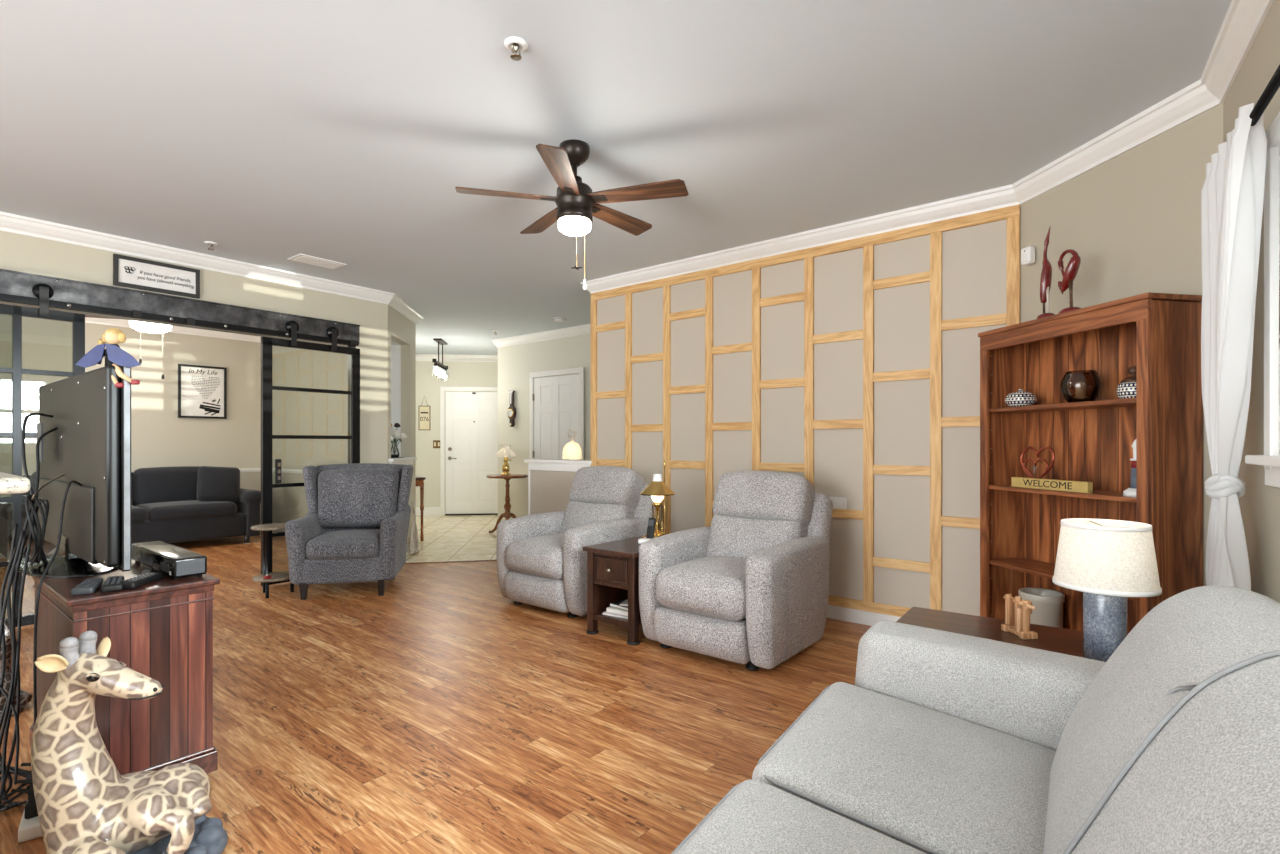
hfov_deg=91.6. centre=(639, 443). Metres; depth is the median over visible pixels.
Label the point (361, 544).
seat cushion
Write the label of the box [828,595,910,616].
trim
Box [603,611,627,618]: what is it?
magazine
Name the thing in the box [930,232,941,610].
trim
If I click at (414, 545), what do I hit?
driftwood sculpture
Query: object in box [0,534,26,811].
cable
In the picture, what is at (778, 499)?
cushion
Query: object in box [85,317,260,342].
trim
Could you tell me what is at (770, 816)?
seat cushion
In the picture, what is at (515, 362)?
wall
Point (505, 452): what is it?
glass lamp
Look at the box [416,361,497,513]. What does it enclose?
wall
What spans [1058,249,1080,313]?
carving
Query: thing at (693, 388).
trim
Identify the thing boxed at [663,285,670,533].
trim
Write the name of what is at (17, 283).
header beam
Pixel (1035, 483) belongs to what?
welcome sign
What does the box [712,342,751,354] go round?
trim
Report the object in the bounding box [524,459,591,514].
trim ledge
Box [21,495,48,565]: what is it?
cable coil
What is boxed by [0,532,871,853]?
floor
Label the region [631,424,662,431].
trim
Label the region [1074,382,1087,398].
candle
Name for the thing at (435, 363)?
socket
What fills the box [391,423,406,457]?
flower vase
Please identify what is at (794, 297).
trim
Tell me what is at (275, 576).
shelf
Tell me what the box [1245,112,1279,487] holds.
window
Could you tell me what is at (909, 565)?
trim
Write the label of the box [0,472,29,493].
countertop
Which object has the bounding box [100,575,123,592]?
remote control
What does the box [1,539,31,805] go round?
cable
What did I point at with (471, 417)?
door
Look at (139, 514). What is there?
seat cushion
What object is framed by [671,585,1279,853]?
sofa
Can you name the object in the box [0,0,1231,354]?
ceiling
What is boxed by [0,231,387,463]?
wall
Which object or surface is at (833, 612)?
baseboard
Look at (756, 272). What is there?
trim
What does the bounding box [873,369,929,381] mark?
trim
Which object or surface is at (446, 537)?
floor tile
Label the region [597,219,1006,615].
wall
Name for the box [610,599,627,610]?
book
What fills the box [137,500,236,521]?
seat cushion
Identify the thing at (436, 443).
light switch
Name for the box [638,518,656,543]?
cordless phone
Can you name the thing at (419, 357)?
trim
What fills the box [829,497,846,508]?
wall outlet
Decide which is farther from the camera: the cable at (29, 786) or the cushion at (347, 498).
the cushion at (347, 498)
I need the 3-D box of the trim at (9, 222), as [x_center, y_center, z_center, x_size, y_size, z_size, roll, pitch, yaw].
[-4.042,-1.396,3.955,0.809,0.102,7.041,0,0,31]
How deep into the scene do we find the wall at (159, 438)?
7.46 m
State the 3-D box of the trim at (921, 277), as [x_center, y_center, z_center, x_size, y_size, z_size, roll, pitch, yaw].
[1.641,-1.022,3.907,0.343,0.060,0.019,0,0,39]
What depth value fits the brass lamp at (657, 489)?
4.12 m
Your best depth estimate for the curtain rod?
1.64 m
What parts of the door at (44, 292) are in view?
rail, rail, rail, rail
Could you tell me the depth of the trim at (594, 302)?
5.56 m
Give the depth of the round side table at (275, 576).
4.76 m
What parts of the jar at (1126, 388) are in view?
lid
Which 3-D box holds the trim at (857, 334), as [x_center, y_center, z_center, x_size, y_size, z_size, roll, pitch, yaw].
[1.325,-0.712,4.163,0.343,0.060,0.019,0,0,39]
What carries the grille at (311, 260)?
attached to the ceiling vent at (302, 258)
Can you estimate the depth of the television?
2.22 m
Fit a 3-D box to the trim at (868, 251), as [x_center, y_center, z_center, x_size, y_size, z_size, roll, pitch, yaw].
[1.483,-0.127,4.035,0.064,2.306,0.019,0,0,39]
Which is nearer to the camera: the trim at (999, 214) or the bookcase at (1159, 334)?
the bookcase at (1159, 334)
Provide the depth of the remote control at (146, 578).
2.08 m
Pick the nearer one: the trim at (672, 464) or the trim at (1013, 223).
the trim at (1013, 223)
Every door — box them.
[0,283,84,626]
[261,321,359,585]
[440,387,497,515]
[529,367,583,459]
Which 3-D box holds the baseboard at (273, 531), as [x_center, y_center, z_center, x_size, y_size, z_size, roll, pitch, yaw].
[-5.697,1.113,5.161,2.950,0.130,5.860,0,0,39]
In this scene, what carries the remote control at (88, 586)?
on the stand
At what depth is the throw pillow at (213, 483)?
7.23 m
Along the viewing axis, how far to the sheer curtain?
1.93 m
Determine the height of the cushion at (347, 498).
0.482 m
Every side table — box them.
[251,523,293,597]
[896,607,1084,657]
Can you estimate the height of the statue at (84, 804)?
0.651 m
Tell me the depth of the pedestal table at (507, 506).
8.05 m
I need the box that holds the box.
[131,541,206,579]
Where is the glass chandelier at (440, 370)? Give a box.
[432,338,448,380]
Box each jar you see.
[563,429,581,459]
[1116,366,1135,398]
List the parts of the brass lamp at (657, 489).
lamp shade, carrying rod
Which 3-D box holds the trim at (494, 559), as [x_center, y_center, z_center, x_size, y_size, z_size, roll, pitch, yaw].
[-1.884,1.175,6.173,1.198,0.010,0.030,0,0,-12]
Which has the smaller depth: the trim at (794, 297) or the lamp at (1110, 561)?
the lamp at (1110, 561)
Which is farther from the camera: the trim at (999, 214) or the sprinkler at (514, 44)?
the trim at (999, 214)
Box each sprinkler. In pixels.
[204,241,217,250]
[504,36,527,60]
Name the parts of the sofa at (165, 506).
arm, frame, leg, arm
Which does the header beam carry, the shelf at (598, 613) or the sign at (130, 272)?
the sign at (130, 272)
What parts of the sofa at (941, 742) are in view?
arm, backrest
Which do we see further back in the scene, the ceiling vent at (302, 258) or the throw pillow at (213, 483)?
the throw pillow at (213, 483)
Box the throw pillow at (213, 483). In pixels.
[197,466,239,501]
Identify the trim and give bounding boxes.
[0,211,423,324]
[0,300,355,463]
[31,468,302,474]
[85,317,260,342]
[405,559,496,563]
[416,354,497,361]
[491,324,590,347]
[581,0,1273,293]
[591,204,1019,300]
[591,300,596,465]
[596,321,624,331]
[596,390,624,398]
[596,459,624,466]
[625,293,631,468]
[631,353,662,362]
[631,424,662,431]
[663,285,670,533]
[669,308,704,320]
[669,385,704,394]
[669,461,704,468]
[705,277,712,526]
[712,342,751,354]
[712,422,751,430]
[752,267,760,470]
[760,292,803,306]
[760,378,803,388]
[760,462,803,471]
[804,257,813,486]
[813,330,862,343]
[813,419,862,428]
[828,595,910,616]
[832,509,862,519]
[863,245,873,602]
[873,271,929,289]
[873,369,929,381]
[873,465,929,475]
[873,556,929,572]
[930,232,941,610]
[941,313,1006,330]
[941,416,979,426]
[941,516,979,528]
[1007,216,1019,325]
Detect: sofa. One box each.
[0,466,260,560]
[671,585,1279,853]
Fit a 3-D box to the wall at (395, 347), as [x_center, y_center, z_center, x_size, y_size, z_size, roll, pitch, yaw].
[-2.659,-0.462,6.451,0.150,1.310,0.800,0,0,-5]
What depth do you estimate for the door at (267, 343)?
5.14 m
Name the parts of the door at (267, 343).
door handle, rail, rail, rail, rail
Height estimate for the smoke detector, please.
0.041 m
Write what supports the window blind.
attached to the window
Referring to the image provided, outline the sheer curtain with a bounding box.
[1201,103,1267,590]
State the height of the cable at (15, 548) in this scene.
0.804 m
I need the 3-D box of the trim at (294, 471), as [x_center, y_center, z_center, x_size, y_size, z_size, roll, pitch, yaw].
[-5.697,0.353,5.161,2.950,0.050,5.860,0,0,39]
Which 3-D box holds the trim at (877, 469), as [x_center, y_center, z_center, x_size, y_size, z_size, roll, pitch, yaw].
[1.641,0.168,3.907,0.343,0.060,0.019,0,0,39]
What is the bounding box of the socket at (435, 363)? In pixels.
[434,362,437,374]
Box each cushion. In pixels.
[31,505,147,523]
[133,466,200,505]
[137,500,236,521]
[306,529,379,559]
[318,469,398,527]
[506,533,564,579]
[560,501,634,532]
[569,466,643,509]
[656,556,746,620]
[675,779,925,853]
[706,514,807,558]
[713,471,814,526]
[752,682,1055,853]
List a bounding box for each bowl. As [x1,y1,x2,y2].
[1005,389,1036,406]
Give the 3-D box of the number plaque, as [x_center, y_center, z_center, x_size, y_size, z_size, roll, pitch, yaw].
[-3.519,-0.498,10.158,0.185,0.563,0.012,0,0,-6]
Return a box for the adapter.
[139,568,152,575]
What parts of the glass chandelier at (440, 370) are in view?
lamp shade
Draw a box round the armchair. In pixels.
[284,463,412,599]
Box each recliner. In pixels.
[496,466,654,617]
[639,471,832,670]
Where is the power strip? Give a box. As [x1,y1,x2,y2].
[11,763,41,842]
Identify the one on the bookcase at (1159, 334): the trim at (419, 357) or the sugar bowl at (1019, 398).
the sugar bowl at (1019, 398)
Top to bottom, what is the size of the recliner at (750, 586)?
1.006 m
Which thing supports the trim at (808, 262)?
attached to the wall at (974, 258)
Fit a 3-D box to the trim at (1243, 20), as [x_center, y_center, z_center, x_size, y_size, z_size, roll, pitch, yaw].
[0.642,-1.396,1.347,3.108,0.102,8.718,0,0,5]
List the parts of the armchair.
leg, arm, seat rail, backrest, leg, arm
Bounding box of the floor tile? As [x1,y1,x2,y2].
[406,515,497,562]
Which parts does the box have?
panel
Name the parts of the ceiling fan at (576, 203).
blade, blade, blade, lamp shade, pull chain, blade, blade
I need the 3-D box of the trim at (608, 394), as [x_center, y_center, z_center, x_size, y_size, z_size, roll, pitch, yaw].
[-0.255,-0.427,5.441,0.343,0.060,0.019,0,0,39]
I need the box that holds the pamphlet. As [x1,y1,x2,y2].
[619,600,627,605]
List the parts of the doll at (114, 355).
leg, leg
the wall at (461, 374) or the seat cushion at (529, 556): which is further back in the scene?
the wall at (461, 374)
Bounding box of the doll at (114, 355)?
[75,328,140,387]
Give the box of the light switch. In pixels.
[433,440,439,447]
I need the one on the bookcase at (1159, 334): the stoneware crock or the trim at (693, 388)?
the stoneware crock
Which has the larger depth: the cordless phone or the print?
the print
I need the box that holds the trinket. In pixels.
[263,574,270,578]
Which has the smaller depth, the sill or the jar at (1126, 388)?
the jar at (1126, 388)
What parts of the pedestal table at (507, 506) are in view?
leg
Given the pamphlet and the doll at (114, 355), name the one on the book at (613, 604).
the pamphlet
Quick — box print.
[178,364,226,418]
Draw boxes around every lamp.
[496,444,515,474]
[639,460,674,537]
[1052,518,1161,661]
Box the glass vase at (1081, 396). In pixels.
[1060,370,1101,402]
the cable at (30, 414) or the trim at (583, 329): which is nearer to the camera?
the cable at (30, 414)
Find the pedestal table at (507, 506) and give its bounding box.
[486,474,527,532]
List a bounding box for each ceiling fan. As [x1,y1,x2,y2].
[85,315,171,378]
[455,139,688,289]
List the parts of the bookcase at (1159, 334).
panel, shelf, shelf, shelf, panel, panel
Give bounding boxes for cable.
[0,505,19,784]
[0,524,25,808]
[0,530,24,807]
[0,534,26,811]
[0,544,27,811]
[0,546,26,807]
[0,766,31,801]
[0,769,30,806]
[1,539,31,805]
[21,413,53,496]
[33,480,81,725]
[35,427,57,498]
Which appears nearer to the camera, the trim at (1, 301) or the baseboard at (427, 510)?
the trim at (1, 301)
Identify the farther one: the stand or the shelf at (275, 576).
the shelf at (275, 576)
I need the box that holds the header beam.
[0,269,359,343]
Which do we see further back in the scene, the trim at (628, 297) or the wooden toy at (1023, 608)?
the trim at (628, 297)
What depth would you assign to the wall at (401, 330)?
6.81 m
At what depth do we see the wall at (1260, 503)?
2.02 m
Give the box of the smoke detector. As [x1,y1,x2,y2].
[554,317,565,321]
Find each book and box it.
[607,606,627,615]
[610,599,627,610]
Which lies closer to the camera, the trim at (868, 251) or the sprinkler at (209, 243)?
the trim at (868, 251)
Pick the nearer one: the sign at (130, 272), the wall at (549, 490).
the sign at (130, 272)
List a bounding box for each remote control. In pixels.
[71,577,102,595]
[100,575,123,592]
[121,572,162,588]
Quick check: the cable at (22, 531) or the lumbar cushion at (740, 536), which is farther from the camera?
the lumbar cushion at (740, 536)
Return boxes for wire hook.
[31,474,64,499]
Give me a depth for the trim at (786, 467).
4.40 m
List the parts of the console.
leg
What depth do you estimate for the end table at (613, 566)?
3.78 m
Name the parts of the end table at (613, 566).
leg, drawer moulding, drawer, panel, leg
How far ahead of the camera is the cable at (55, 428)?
2.38 m
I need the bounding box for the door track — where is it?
[0,293,358,345]
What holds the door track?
attached to the header beam
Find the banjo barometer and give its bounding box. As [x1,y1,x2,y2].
[507,390,515,426]
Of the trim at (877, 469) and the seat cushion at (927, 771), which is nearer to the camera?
the seat cushion at (927, 771)
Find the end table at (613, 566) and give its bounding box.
[583,535,644,645]
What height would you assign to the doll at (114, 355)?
0.204 m
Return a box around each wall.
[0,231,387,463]
[0,314,260,521]
[272,346,347,522]
[388,305,415,543]
[391,340,400,456]
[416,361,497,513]
[498,334,590,520]
[530,470,575,514]
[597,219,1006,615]
[1020,103,1222,585]
[1223,0,1279,602]
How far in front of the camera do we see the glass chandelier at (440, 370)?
8.63 m
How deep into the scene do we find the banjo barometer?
8.47 m
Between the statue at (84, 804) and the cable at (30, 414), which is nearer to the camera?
the statue at (84, 804)
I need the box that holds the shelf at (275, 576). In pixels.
[252,572,289,581]
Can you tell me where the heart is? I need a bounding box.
[1020,447,1054,478]
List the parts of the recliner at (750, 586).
arm, arm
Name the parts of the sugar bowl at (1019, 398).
lid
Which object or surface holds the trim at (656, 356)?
attached to the wall at (974, 258)
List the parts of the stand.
panel, moulding, panel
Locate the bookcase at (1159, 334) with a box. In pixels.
[978,292,1202,634]
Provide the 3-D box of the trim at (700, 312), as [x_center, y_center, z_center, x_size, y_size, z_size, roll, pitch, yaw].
[0.377,-1.022,4.929,0.343,0.060,0.019,0,0,39]
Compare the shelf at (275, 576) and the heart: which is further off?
the shelf at (275, 576)
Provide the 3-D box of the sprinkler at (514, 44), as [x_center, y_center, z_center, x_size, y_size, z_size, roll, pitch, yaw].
[-0.449,-1.422,2.253,0.084,0.050,0.084,0,0,39]
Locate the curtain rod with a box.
[1249,64,1279,125]
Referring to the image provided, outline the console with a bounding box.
[416,476,425,540]
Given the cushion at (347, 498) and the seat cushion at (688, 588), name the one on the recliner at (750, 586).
the seat cushion at (688, 588)
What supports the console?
on the floor tile
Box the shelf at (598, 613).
[594,609,627,627]
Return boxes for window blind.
[1279,146,1279,421]
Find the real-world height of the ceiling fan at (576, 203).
0.704 m
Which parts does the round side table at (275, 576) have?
leg, leg, leg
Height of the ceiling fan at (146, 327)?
0.799 m
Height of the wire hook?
0.090 m
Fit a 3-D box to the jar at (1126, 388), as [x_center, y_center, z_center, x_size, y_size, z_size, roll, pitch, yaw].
[2.113,-0.260,2.663,0.119,0.146,0.120,0,0,39]
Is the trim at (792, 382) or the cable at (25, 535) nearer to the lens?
the cable at (25, 535)
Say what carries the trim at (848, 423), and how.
attached to the wall at (974, 258)
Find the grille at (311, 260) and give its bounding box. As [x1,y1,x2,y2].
[292,256,341,268]
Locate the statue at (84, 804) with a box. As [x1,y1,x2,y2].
[31,631,227,853]
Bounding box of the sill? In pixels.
[388,457,416,464]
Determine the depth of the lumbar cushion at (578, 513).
4.72 m
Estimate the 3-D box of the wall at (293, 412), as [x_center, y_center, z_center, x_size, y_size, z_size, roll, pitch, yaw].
[-3.804,-0.137,7.437,3.030,2.630,0.060,0,0,39]
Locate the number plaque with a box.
[419,402,429,429]
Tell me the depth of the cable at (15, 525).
2.20 m
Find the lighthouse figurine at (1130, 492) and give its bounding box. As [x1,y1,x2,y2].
[1123,439,1135,496]
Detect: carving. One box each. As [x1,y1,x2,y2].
[1037,226,1054,318]
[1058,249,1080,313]
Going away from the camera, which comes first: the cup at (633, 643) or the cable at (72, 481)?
the cable at (72, 481)
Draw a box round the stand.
[30,548,219,774]
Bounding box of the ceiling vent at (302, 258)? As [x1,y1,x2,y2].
[288,253,346,269]
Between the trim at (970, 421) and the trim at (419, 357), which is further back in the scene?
the trim at (419, 357)
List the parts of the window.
sill, casing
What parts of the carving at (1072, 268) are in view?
leg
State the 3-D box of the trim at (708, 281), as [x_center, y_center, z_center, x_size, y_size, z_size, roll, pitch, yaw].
[0.535,-0.127,4.802,0.064,2.306,0.019,0,0,39]
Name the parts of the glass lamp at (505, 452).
lamp shade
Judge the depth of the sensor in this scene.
3.38 m
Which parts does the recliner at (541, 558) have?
arm, arm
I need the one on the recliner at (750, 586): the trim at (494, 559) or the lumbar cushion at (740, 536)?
the lumbar cushion at (740, 536)
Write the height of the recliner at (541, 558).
1.001 m
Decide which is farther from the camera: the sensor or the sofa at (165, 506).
the sofa at (165, 506)
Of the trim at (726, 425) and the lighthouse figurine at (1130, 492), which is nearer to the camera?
the lighthouse figurine at (1130, 492)
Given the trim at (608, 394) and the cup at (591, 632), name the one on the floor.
the cup at (591, 632)
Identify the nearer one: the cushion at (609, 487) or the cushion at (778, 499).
the cushion at (778, 499)
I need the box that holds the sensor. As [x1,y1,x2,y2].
[1021,246,1034,265]
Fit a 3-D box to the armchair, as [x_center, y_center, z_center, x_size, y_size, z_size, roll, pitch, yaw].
[-2.343,0.676,5.079,0.855,1.006,0.831,0,0,-13]
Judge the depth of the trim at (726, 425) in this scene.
4.66 m
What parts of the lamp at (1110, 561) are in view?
shade trim, shade trim, lamp shade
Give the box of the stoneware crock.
[1018,588,1064,627]
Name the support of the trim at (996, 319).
attached to the wall at (974, 258)
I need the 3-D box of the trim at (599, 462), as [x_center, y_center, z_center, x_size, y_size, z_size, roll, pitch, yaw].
[-0.255,0.168,5.441,0.343,0.060,0.019,0,0,39]
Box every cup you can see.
[586,630,598,634]
[627,641,639,645]
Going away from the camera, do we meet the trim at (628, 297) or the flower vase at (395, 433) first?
the trim at (628, 297)
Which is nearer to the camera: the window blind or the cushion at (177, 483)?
the window blind
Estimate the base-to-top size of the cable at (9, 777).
0.804 m
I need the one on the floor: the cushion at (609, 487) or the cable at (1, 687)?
the cable at (1, 687)
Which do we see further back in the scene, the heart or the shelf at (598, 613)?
the shelf at (598, 613)
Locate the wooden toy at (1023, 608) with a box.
[1001,594,1037,639]
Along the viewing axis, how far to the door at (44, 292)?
3.94 m
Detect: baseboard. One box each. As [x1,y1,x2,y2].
[0,522,284,557]
[416,507,439,515]
[826,605,900,625]
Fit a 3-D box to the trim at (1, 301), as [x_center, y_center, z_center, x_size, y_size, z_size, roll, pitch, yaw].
[-3.899,0.133,4.215,0.125,2.090,4.000,0,0,37]
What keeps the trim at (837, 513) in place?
attached to the wall at (974, 258)
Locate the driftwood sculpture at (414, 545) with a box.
[409,502,419,553]
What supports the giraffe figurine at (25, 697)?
on the floor
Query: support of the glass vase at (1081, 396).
on the bookcase at (1159, 334)
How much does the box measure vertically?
0.075 m
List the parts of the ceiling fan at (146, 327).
blade, pull chain, lamp shade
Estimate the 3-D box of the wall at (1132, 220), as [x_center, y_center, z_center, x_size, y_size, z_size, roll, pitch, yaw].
[2.283,-0.137,2.992,0.120,2.630,1.067,0,0,-8]
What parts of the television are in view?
port panel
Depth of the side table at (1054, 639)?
2.07 m
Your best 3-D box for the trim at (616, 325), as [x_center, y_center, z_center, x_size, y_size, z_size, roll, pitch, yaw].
[-0.255,-1.022,5.441,0.343,0.060,0.019,0,0,39]
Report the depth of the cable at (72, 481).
2.02 m
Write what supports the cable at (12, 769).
on the cable
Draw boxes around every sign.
[113,254,199,298]
[1011,477,1092,492]
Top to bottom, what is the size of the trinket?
0.041 m
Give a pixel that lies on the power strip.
(29, 827)
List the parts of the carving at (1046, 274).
leg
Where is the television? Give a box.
[18,365,130,577]
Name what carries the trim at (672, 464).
attached to the wall at (974, 258)
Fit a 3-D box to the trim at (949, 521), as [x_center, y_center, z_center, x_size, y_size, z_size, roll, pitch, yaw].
[1.957,0.468,3.651,0.343,0.060,0.019,0,0,39]

